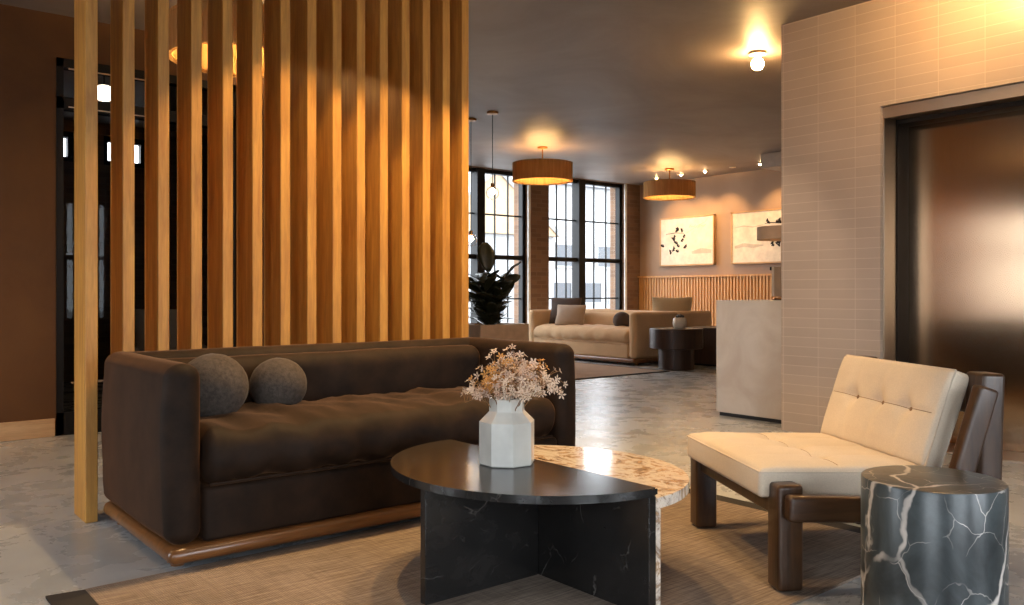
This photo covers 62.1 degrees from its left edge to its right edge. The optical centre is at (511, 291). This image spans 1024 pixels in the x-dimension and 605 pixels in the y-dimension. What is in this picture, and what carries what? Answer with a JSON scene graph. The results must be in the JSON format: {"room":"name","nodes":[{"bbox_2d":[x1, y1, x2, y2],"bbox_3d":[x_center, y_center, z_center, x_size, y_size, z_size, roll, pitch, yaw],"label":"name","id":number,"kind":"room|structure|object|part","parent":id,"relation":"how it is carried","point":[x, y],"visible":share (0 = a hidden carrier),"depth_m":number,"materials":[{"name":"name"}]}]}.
{"room":"hotel lobby","nodes":[
{"label":"hotel lobby","id":0,"kind":"room"},
{"bbox_2d":[0,4,55,435],"bbox_3d":[-4.677,-0.465,4.782,3.760,2.930,0.160,0,0,-39],"label":"wall","id":1,"kind":"structure","parent":0,"point":[27,36],"depth_m":5.79,"materials":[{"name":"brown paint"}]},
{"bbox_2d":[0,418,54,441],"bbox_3d":[-4.623,0.938,4.708,3.750,0.125,0.022,0,0,-39],"label":"baseboard","id":2,"kind":"structure","parent":1,"relation":"attached to","point":[41,428],"depth_m":5.77,"materials":[{"name":"brown wood"}]},
{"bbox_2d":[56,57,234,435],"bbox_3d":[-2.698,-0.315,6.330,1.265,2.630,0.108,0,0,-39],"label":"door","id":3,"kind":"structure","parent":1,"relation":"in","point":[64,419],"depth_m":5.92,"materials":[{"name":"black metal"}]},
{"bbox_3d":[-2.888,-0.463,6.112,0.545,2.205,0.008,0,0,-39],"label":"trim","id":4,"kind":"part","parent":3,"relation":"part of","materials":[{"name":"black metal"}]},
{"bbox_2d":[56,14,263,346],"bbox_3d":[-3.259,-0.465,8.352,2.940,2.930,3.920,0,0,-39],"label":"wall partition","id":5,"kind":"structure","parent":0,"point":[64,24],"depth_m":6.23,"materials":[{"name":"brown paint"}]},
{"bbox_2d":[64,119,639,381],"bbox_3d":[-3.233,-0.465,11.129,14.000,2.930,0.360,0,0,-39],"label":"wall","id":6,"kind":"structure","parent":0,"point":[539,193],"depth_m":10.21,"materials":[{"name":"brown brick"}]},
{"bbox_2d":[64,132,73,161],"bbox_3d":[-5.098,-1.630,9.540,0.300,0.340,0.100,0,0,-39],"label":"window","id":7,"kind":"structure","parent":6,"relation":"in","point":[69,136],"depth_m":9.58,"materials":[{"name":"black metal"}]},
{"bbox_2d":[104,136,144,167],"bbox_3d":[-4.562,-1.630,9.974,0.480,0.340,0.100,0,0,-39],"label":"window","id":8,"kind":"structure","parent":6,"relation":"in","point":[107,139],"depth_m":10.04,"materials":[{"name":"black metal"}]},
{"bbox_2d":[469,167,524,323],"bbox_3d":[-0.509,-0.585,13.248,1.800,2.670,0.180,0,0,-39],"label":"window","id":9,"kind":"structure","parent":6,"relation":"in","point":[477,213],"depth_m":13.41,"materials":[{"name":"black metal"}]},
{"bbox_2d":[527,184,626,323],"bbox_3d":[1.150,-0.585,14.436,2.297,2.670,0.025,0,0,-39],"label":"trim","id":10,"kind":"structure","parent":6,"relation":"attached to","point":[625,185],"depth_m":13.73,"materials":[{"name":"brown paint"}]},
{"bbox_2d":[0,0,870,184],"bbox_3d":[1.133,-2.005,5.747,14.400,0.150,13.900,0,0,-39],"label":"ceiling","id":11,"kind":"structure","parent":0,"point":[621,91],"depth_m":7.76,"materials":[{"name":"paint"}]},
{"bbox_2d":[98,76,110,101],"bbox_3d":[-3.381,-1.758,7.043,0.140,0.345,0.140,0,0,-39],"label":"pendant","id":12,"kind":"object","parent":11,"relation":"hanging from","point":[104,91],"visible":0.67,"depth_m":6.99,"materials":[{"name":"white glass"}]},
{"bbox_3d":[-3.381,-1.647,7.043,0.140,0.125,0.140,0,0,-39],"label":"globe","id":13,"kind":"part","parent":12,"relation":"part of","materials":[{"name":"beige glass"}]},
{"bbox_2d":[169,4,176,63],"label":"drum pendant","id":14,"kind":"object","parent":11,"relation":"hanging from","point":[172,33],"depth_m":4.93,"materials":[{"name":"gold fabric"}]},
{"bbox_2d":[202,0,207,72],"label":"drum pendant","id":15,"kind":"object","parent":11,"relation":"hanging from","point":[204,2],"depth_m":4.81,"materials":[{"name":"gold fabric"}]},
{"bbox_2d":[233,0,235,76],"label":"drum pendant","id":16,"kind":"object","parent":11,"relation":"hanging from","point":[234,1],"depth_m":4.82,"materials":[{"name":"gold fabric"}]},
{"bbox_2d":[262,4,263,77],"label":"drum pendant","id":17,"kind":"object","parent":11,"relation":"hanging from","point":[262,4],"depth_m":4.89,"materials":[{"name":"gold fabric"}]},
{"bbox_2d":[469,118,476,245],"bbox_3d":[-0.457,-1.220,9.483,0.140,1.419,0.140,0,0,-39],"label":"globe pendant","id":18,"kind":"object","parent":11,"relation":"hanging from","point":[470,119],"visible":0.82,"depth_m":9.46,"materials":[{"name":"gold metal"}]},
{"bbox_2d":[486,111,498,199],"bbox_3d":[-0.209,-1.460,9.114,0.140,0.938,0.140,0,0,-39],"label":"globe pendant","id":19,"kind":"object","parent":11,"relation":"hanging from","point":[492,191],"visible":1,"depth_m":9.10,"materials":[{"name":"glass"}]},
{"bbox_3d":[-0.209,-1.536,9.114,0.007,0.748,0.008,0,0,-39],"label":"cord","id":20,"kind":"part","parent":19,"relation":"part of","materials":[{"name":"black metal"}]},
{"bbox_2d":[512,146,572,184],"bbox_3d":[0.406,-1.700,11.314,0.806,0.459,0.806,0,0,-39],"label":"drum pendant","id":21,"kind":"object","parent":11,"relation":"hanging from","point":[540,171],"visible":1,"depth_m":11.01,"materials":[{"name":"brown fabric"}]},
{"bbox_2d":[643,168,695,200],"bbox_3d":[2.461,-1.700,13.283,0.806,0.459,0.806,0,0,-39],"label":"drum pendant","id":22,"kind":"object","parent":11,"relation":"hanging from","point":[669,189],"visible":1,"depth_m":12.98,"materials":[{"name":"brown"}]},
{"bbox_2d":[749,50,765,70],"bbox_3d":[1.974,-1.856,6.835,0.130,0.146,0.130,0,0,-39],"label":"bulb","id":23,"kind":"object","parent":11,"relation":"attached to","point":[757,63],"visible":1,"depth_m":6.80,"materials":[{"name":"white glass"}]},
{"bbox_3d":[1.974,-1.833,6.835,0.100,0.100,0.100,0,0,-39],"label":"bulb","id":24,"kind":"part","parent":23,"relation":"part of","materials":[{"name":"white glass"}]},
{"bbox_2d":[0,358,1023,604],"bbox_3d":[1.133,1.075,5.747,14.400,0.150,13.900,0,0,-39],"label":"floor","id":25,"kind":"structure","parent":0,"point":[46,548],"depth_m":4.35,"materials":[{"name":"concrete"}]},
{"bbox_2d":[135,309,207,350],"bbox_3d":[-3.255,0.581,8.026,0.622,0.841,0.575,0,0,15],"label":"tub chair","id":26,"kind":"object","parent":25,"relation":"on","point":[139,313],"visible":0.1,"depth_m":7.79,"materials":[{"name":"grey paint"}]},
{"bbox_3d":[-3.293,0.370,7.882,0.622,0.420,0.276,0,0,15],"label":"backrest","id":27,"kind":"part","parent":26,"relation":"part of","materials":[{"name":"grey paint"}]},
{"bbox_3d":[-3.248,0.560,8.053,0.520,0.100,0.520,0,0,15],"label":"seat","id":28,"kind":"part","parent":26,"relation":"part of","materials":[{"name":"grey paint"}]},
{"bbox_2d":[74,0,468,522],"bbox_3d":[-1.113,-0.464,4.396,2.048,2.927,0.210,0,0,-39],"label":"slatted screen","id":29,"kind":"object","parent":25,"relation":"on","point":[366,102],"visible":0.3,"depth_m":4.32,"materials":[{"name":"brown wood"}]},
{"bbox_2d":[101,337,575,566],"bbox_3d":[-0.715,0.628,3.956,2.018,0.744,0.925,0,0,-39],"label":"sofa","id":30,"kind":"object","parent":25,"relation":"on","point":[190,487],"visible":0.79,"depth_m":3.41,"materials":[{"name":"brown leather"}]},
{"bbox_3d":[-1.450,0.585,3.376,0.146,0.657,0.899,0,0,-39],"label":"arm","id":31,"kind":"part","parent":30,"relation":"part of","materials":[{"name":"brown fabric"}]},
{"bbox_2d":[188,353,248,416],"bbox_3d":[-1.234,0.392,3.505,0.284,0.276,0.284,0,0,-39],"label":"cushion","id":32,"kind":"object","parent":30,"relation":"on","point":[224,383],"visible":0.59,"depth_m":3.41,"materials":[{"name":"grey fabric"}]},
{"bbox_2d":[249,358,306,404],"bbox_3d":[-1.033,0.411,3.759,0.249,0.241,0.248,0,0,-39],"label":"cushion","id":33,"kind":"object","parent":30,"relation":"on","point":[274,380],"visible":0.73,"depth_m":3.67,"materials":[{"name":"grey fabric"}]},
{"bbox_3d":[-0.957,0.586,4.253,1.948,0.657,0.158,0,0,-39],"label":"backrest","id":34,"kind":"part","parent":30,"relation":"part of","materials":[{"name":"brown fabric"}]},
{"bbox_2d":[165,345,479,403],"bbox_3d":[-0.869,0.434,4.145,1.724,0.296,0.166,0,0,-39],"label":"cushion","id":35,"kind":"object","parent":30,"relation":"on","point":[329,370],"depth_m":4.21,"materials":[{"name":"brown fabric"}]},
{"bbox_2d":[199,386,554,483],"bbox_3d":[-0.653,0.598,3.879,1.726,0.248,0.725,0,0,-39],"label":"seat cushion","id":36,"kind":"object","parent":30,"relation":"on","point":[335,431],"depth_m":3.49,"materials":[{"name":"brown fabric"}]},
{"bbox_3d":[-0.672,0.811,3.902,1.728,0.202,0.732,0,0,-39],"label":"rail","id":37,"kind":"part","parent":30,"relation":"part of","materials":[{"name":"brown fabric"}]},
{"bbox_3d":[0.004,0.585,4.555,0.147,0.657,0.899,0,0,-39],"label":"arm","id":38,"kind":"part","parent":30,"relation":"part of","materials":[{"name":"brown fabric"}]},
{"bbox_2d":[45,488,860,604],"bbox_3d":[0.062,0.995,3.071,2.835,0.008,1.652,0,0,-39],"label":"rug","id":39,"kind":"object","parent":25,"relation":"on","point":[726,563],"visible":0.41,"depth_m":2.97,"materials":[{"name":"carpet"}]},
{"bbox_2d":[391,439,688,604],"bbox_3d":[0.086,0.794,3.019,1.003,0.392,1.100,0,0,-39],"label":"coffee table","id":40,"kind":"object","parent":39,"relation":"on","point":[587,520],"visible":0.93,"depth_m":2.77,"materials":[{"name":"grey stone"}]},
{"bbox_3d":[-0.100,0.807,2.841,0.470,0.366,0.030,0,0,-39],"label":"black panel","id":41,"kind":"part","parent":40,"relation":"part of","materials":[{"name":"grey stone"}]},
{"bbox_2d":[479,396,533,467],"bbox_3d":[-0.018,0.483,2.971,0.182,0.228,0.182,0,0,10],"label":"vase","id":42,"kind":"object","parent":40,"relation":"on","point":[506,435],"visible":0.85,"depth_m":2.90,"materials":[{"name":"ceramic"}]},
{"bbox_2d":[460,344,567,410],"bbox_3d":[0.008,0.366,2.972,0.375,0.368,0.349,0,0,-1],"label":"bunch","id":43,"kind":"object","parent":42,"relation":"in","point":[517,385],"visible":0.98,"depth_m":2.92,"materials":[{"name":"beige plant"}]},
{"bbox_3d":[-0.110,0.440,2.946,0.122,0.220,0.064,0,0,-39],"label":"flower stem","id":44,"kind":"part","parent":43,"relation":"part of","materials":[{"name":"beige plant"}]},
{"bbox_3d":[-0.072,0.430,2.884,0.140,0.240,0.076,0,0,-39],"label":"flower stem","id":45,"kind":"part","parent":43,"relation":"part of","materials":[{"name":"beige plant"}]},
{"bbox_3d":[-0.030,0.384,2.942,0.066,0.332,0.070,0,0,-39],"label":"flower stem","id":46,"kind":"part","parent":43,"relation":"part of","materials":[{"name":"beige plant"}]},
{"bbox_3d":[-0.025,0.412,2.901,0.075,0.276,0.086,0,0,-8],"label":"flower stem","id":47,"kind":"part","parent":43,"relation":"part of","materials":[{"name":"beige plant"}]},
{"bbox_3d":[0.003,0.408,2.900,0.071,0.283,0.100,0,0,-39],"label":"flower stem","id":48,"kind":"part","parent":43,"relation":"part of","materials":[{"name":"beige plant"}]},
{"bbox_3d":[-0.002,0.422,2.877,0.097,0.256,0.124,0,0,-39],"label":"flower stem","id":49,"kind":"part","parent":43,"relation":"part of","materials":[{"name":"beige plant"}]},
{"bbox_3d":[0.048,0.395,2.908,0.065,0.311,0.125,0,0,-39],"label":"flower stem","id":50,"kind":"part","parent":43,"relation":"part of","materials":[{"name":"beige plant"}]},
{"bbox_3d":[0.045,0.433,2.884,0.083,0.234,0.161,0,0,-39],"label":"flower stem","id":51,"kind":"part","parent":43,"relation":"part of","materials":[{"name":"beige plant"}]},
{"bbox_3d":[0.077,0.418,2.888,0.079,0.265,0.194,0,0,-39],"label":"flower stem","id":52,"kind":"part","parent":43,"relation":"part of","materials":[{"name":"beige plant"}]},
{"bbox_3d":[0.083,0.807,3.016,0.033,0.366,1.096,0,0,-39],"label":"black panel","id":53,"kind":"part","parent":40,"relation":"part of","materials":[{"name":"grey stone"}]},
{"bbox_3d":[0.121,0.830,3.021,0.030,0.321,1.040,0,0,-39],"label":"beige panel","id":54,"kind":"part","parent":40,"relation":"part of","materials":[{"name":"stone"}]},
{"bbox_2d":[469,322,528,340],"bbox_3d":[-0.315,0.725,12.041,0.860,0.550,0.700,0,0,-39],"label":"planter box","id":55,"kind":"object","parent":25,"relation":"on","point":[507,331],"visible":0.2,"depth_m":11.76,"materials":[{"name":"paint"}]},
{"bbox_2d":[469,242,521,324],"bbox_3d":[-0.346,-0.097,11.932,0.816,1.200,0.745,0,0,39],"label":"plant","id":56,"kind":"object","parent":55,"relation":"on","point":[488,301],"visible":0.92,"depth_m":11.89,"materials":[{"name":"green plant"}]},
{"bbox_2d":[529,309,677,365],"bbox_3d":[1.299,0.637,12.614,0.950,0.726,2.268,0,0,-39],"label":"sofa","id":57,"kind":"object","parent":25,"relation":"on","point":[598,338],"visible":0.69,"depth_m":12.00,"materials":[{"name":"beige fabric"}]},
{"bbox_3d":[0.640,0.594,13.447,0.924,0.640,0.146,0,0,-39],"label":"arm","id":58,"kind":"part","parent":57,"relation":"part of"},
{"bbox_2d":[549,297,581,323],"bbox_3d":[0.826,0.295,13.159,0.505,0.419,0.208,0,0,30],"label":"throw pillow","id":59,"kind":"object","parent":57,"relation":"on","point":[554,301],"visible":0.49,"depth_m":13.15,"materials":[{"name":"fabric"}]},
{"bbox_2d":[555,305,585,324],"bbox_3d":[0.885,0.350,12.847,0.457,0.317,0.204,0,0,22],"label":"throw pillow","id":60,"kind":"object","parent":57,"relation":"on","point":[566,314],"visible":0.93,"depth_m":12.78,"materials":[{"name":"fabric"}]},
{"bbox_2d":[534,324,628,342],"bbox_3d":[1.221,0.598,12.553,0.749,0.247,1.976,0,0,-39],"label":"seat cushion","id":61,"kind":"object","parent":57,"relation":"on","point":[551,333],"depth_m":12.34,"materials":[{"name":"beige fabric"}]},
{"bbox_3d":[1.245,0.811,12.572,0.757,0.202,1.978,0,0,-39],"label":"rail","id":62,"kind":"part","parent":57,"relation":"part of","materials":[{"name":"beige fabric"}]},
{"bbox_2d":[584,312,629,326],"bbox_3d":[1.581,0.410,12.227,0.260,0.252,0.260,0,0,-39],"label":"cushion","id":63,"kind":"object","parent":57,"relation":"on","point":[620,318],"visible":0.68,"depth_m":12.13,"materials":[{"name":"fabric"}]},
{"bbox_3d":[1.606,0.594,12.865,0.157,0.641,2.198,0,0,-39],"label":"backrest","id":64,"kind":"part","parent":57,"relation":"part of","materials":[{"name":"beige fabric"}]},
{"bbox_3d":[1.977,0.594,11.799,0.924,0.640,0.147,0,0,-39],"label":"arm","id":65,"kind":"part","parent":57,"relation":"part of"},
{"bbox_2d":[575,362,669,379],"bbox_3d":[0.083,0.994,10.471,3.200,0.012,2.080,0,0,-39],"label":"rug","id":66,"kind":"object","parent":25,"relation":"on","point":[582,370],"visible":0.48,"depth_m":10.58,"materials":[{"name":"brown carpet"}]},
{"bbox_2d":[586,308,711,326],"bbox_3d":[2.001,0.637,13.186,0.800,0.727,2.188,0,0,-39],"label":"sofa","id":67,"kind":"object","parent":25,"relation":"on","point":[694,318],"visible":0.12,"depth_m":12.37,"materials":[{"name":"brown fabric"}]},
{"bbox_3d":[1.752,0.594,12.983,0.157,0.641,2.118,0,0,-39],"label":"backrest","id":68,"kind":"part","parent":67,"relation":"part of","materials":[{"name":"beige fabric"}]},
{"bbox_2d":[652,297,692,310],"bbox_3d":[2.353,0.280,12.531,0.601,0.410,0.201,0,0,16],"label":"throw pillow","id":69,"kind":"object","parent":67,"relation":"on","point":[658,303],"visible":0.48,"depth_m":12.48,"materials":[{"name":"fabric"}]},
{"bbox_3d":[2.634,0.594,12.384,0.774,0.640,0.146,0,0,-39],"label":"arm","id":70,"kind":"part","parent":67,"relation":"part of"},
{"bbox_2d":[649,327,703,370],"bbox_3d":[2.131,0.735,11.025,0.682,0.530,0.690,0,0,-39],"label":"table","id":71,"kind":"object","parent":25,"relation":"on","point":[676,347],"visible":0.97,"depth_m":10.80,"materials":[{"name":"brown wood"}]},
{"bbox_2d":[673,314,686,327],"bbox_3d":[2.172,0.379,11.006,0.180,0.181,0.180,0,0,-39],"label":"pot","id":72,"kind":"object","parent":71,"relation":"on","point":[678,322],"visible":1,"depth_m":10.94,"materials":[{"name":"beige ceramic"}]},
{"bbox_2d":[691,326,715,366],"bbox_3d":[2.819,0.740,11.685,0.600,0.520,0.600,0,0,-39],"label":"table","id":73,"kind":"object","parent":25,"relation":"on","point":[706,356],"visible":0.31,"depth_m":11.44,"materials":[{"name":"brown wood"}]},
{"bbox_2d":[716,300,780,422],"bbox_3d":[2.128,0.532,6.806,0.600,0.935,0.750,0,0,-39],"label":"reception desk","id":74,"kind":"object","parent":25,"relation":"on","point":[748,332],"depth_m":6.67,"materials":[{"name":"beige stone"}]},
{"bbox_2d":[757,225,780,299],"bbox_3d":[2.212,-0.234,6.957,0.400,0.597,0.400,0,0,-39],"label":"table lamp","id":75,"kind":"object","parent":74,"relation":"on","point":[764,233],"visible":0.4,"depth_m":6.84,"materials":[{"name":"gold metal"}]},
{"bbox_3d":[2.212,-0.479,6.957,0.400,0.105,0.400,0,0,-39],"label":"lamp shade","id":76,"kind":"part","parent":75,"relation":"part of","materials":[{"name":"brown fabric"}]},
{"bbox_2d":[770,267,780,299],"bbox_3d":[2.126,-0.066,6.681,0.320,0.262,0.140,0,0,-39],"label":"display screen","id":77,"kind":"object","parent":74,"relation":"on","point":[776,271],"visible":0.41,"depth_m":6.58,"materials":[{"name":"grey paint"}]},
{"bbox_2d":[687,354,1004,591],"bbox_3d":[1.209,0.635,3.269,0.861,0.732,0.963,0,0,-8],"label":"lounge chair","id":78,"kind":"object","parent":25,"relation":"on","point":[880,412],"visible":0.88,"depth_m":2.98,"materials":[{"name":"beige leather"}]},
{"bbox_3d":[0.811,0.814,3.602,0.090,0.351,0.090,0,0,-8],"label":"leg","id":79,"kind":"part","parent":78,"relation":"part of","materials":[{"name":"brown wood"}]},
{"bbox_3d":[0.862,0.728,3.222,0.048,0.060,0.707,0,0,-8],"label":"rail","id":80,"kind":"part","parent":78,"relation":"part of","materials":[{"name":"brown wood"}]},
{"bbox_3d":[0.914,0.814,2.842,0.090,0.351,0.090,0,0,-8],"label":"leg","id":81,"kind":"part","parent":78,"relation":"part of","materials":[{"name":"brown wood"}]},
{"bbox_2d":[687,432,917,496],"bbox_3d":[1.095,0.645,3.259,0.632,0.134,0.730,0,0,-8],"label":"seat cushion","id":82,"kind":"object","parent":78,"relation":"on","point":[823,463],"depth_m":3.07,"materials":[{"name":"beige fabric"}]},
{"bbox_3d":[1.270,0.722,2.818,0.762,0.120,0.052,0,0,-8],"label":"rail","id":83,"kind":"part","parent":78,"relation":"part of","materials":[{"name":"brown wood"}]},
{"bbox_3d":[1.524,0.639,3.699,0.106,0.723,0.100,0,0,-8],"label":"leg","id":84,"kind":"part","parent":78,"relation":"part of","materials":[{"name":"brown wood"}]},
{"bbox_2d":[821,355,968,466],"bbox_3d":[1.458,0.449,3.308,0.190,0.356,0.730,0,0,-8],"label":"cushion","id":85,"kind":"object","parent":78,"relation":"on","point":[907,412],"depth_m":3.16,"materials":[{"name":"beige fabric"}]},
{"bbox_3d":[1.616,0.400,3.324,0.040,0.070,0.707,0,0,-8],"label":"rail","id":86,"kind":"part","parent":78,"relation":"part of","materials":[{"name":"brown wood"}]},
{"bbox_3d":[1.626,0.639,2.938,0.106,0.723,0.100,0,0,-8],"label":"leg","id":87,"kind":"part","parent":78,"relation":"part of","materials":[{"name":"brown wood"}]},
{"bbox_2d":[861,465,1008,604],"bbox_3d":[1.236,0.774,2.500,0.390,0.452,0.390,0,0,-39],"label":"side table","id":88,"kind":"object","parent":25,"relation":"on","point":[930,535],"visible":1,"depth_m":2.35,"materials":[{"name":"black stone"}]},
{"bbox_2d":[640,169,780,275],"bbox_3d":[6.534,-0.465,10.359,0.200,2.930,13.860,0,0,-39],"label":"wall","id":89,"kind":"structure","parent":0,"point":[720,195],"depth_m":14.05,"materials":[{"name":"beige paint"}]},
{"bbox_2d":[660,214,715,265],"bbox_3d":[2.988,-0.870,14.520,0.058,0.840,1.170,0,0,-39],"label":"framed artwork","id":90,"kind":"object","parent":89,"relation":"attached to","point":[687,240],"visible":1,"depth_m":14.47,"materials":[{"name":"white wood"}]},
{"bbox_2d":[638,274,780,325],"bbox_3d":[4.467,0.318,12.694,0.070,1.205,6.890,0,0,-39],"label":"wainscoting","id":91,"kind":"structure","parent":89,"relation":"attached to","point":[704,290],"depth_m":14.17,"materials":[{"name":"brown wood"}]},
{"bbox_2d":[731,208,780,263],"bbox_3d":[3.955,-0.870,13.328,0.058,0.840,1.220,0,0,-39],"label":"framed artwork","id":92,"kind":"object","parent":89,"relation":"attached to","point":[745,247],"visible":0.73,"depth_m":13.47,"materials":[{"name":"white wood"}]},
{"bbox_2d":[761,151,780,171],"bbox_3d":[5.069,-1.829,10.967,1.290,0.198,3.450,0,0,-39],"label":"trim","id":93,"kind":"structure","parent":89,"relation":"attached to","point":[770,161],"depth_m":11.79,"materials":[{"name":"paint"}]},
{"bbox_2d":[781,0,1023,432],"bbox_3d":[4.793,-0.465,4.242,2.010,2.930,6.550,0,0,-39],"label":"wall","id":94,"kind":"structure","parent":0,"point":[840,68],"depth_m":5.77,"materials":[{"name":"tile"}]},
{"bbox_2d":[883,83,1023,463],"bbox_3d":[2.948,-0.108,5.262,0.372,2.216,1.160,0,0,-39],"label":"door","id":95,"kind":"structure","parent":94,"relation":"in","point":[953,165],"depth_m":5.50,"materials":[{"name":"brown metal"}]},
{"label":"outside","id":96,"kind":"structure","parent":0,"visible":0},
{"bbox_3d":[1.467,1.550,14.066,140.000,0.100,140.000,0,0,-39],"label":"ground","id":97,"kind":"structure","parent":96,"visible":0},
{"bbox_2d":[469,173,564,322],"bbox_3d":[-2.736,-1.423,31.631,6.244,5.846,7.420,0,0,-39],"label":"house","id":98,"kind":"structure","parent":97,"relation":"on","point":[501,181],"depth_m":29.21,"materials":[{"name":"white"}]},
{"bbox_2d":[549,179,621,309],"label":"window","id":99,"kind":"structure","parent":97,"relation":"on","point":[599,191],"depth_m":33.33,"materials":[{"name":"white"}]},
{"bbox_3d":[1.833,0.025,32.368,1.100,0.750,0.028,0,0,-39],"label":"pane","id":100,"kind":"part","parent":99,"relation":"part of","materials":[{"name":"glass"}]},
{"bbox_3d":[2.043,-1.400,32.538,0.900,0.800,0.028,0,0,-39],"label":"pane","id":101,"kind":"part","parent":99,"relation":"part of","materials":[{"name":"glass"}]},
{"bbox_3d":[3.095,0.025,33.391,1.100,0.750,0.028,0,0,-39],"label":"pane","id":102,"kind":"part","parent":99,"relation":"part of","materials":[{"name":"glass"}]},
{"bbox_3d":[3.726,-1.400,33.903,0.900,0.800,0.028,0,0,-39],"label":"pane","id":103,"kind":"part","parent":99,"relation":"part of","materials":[{"name":"glass"}]}
]}

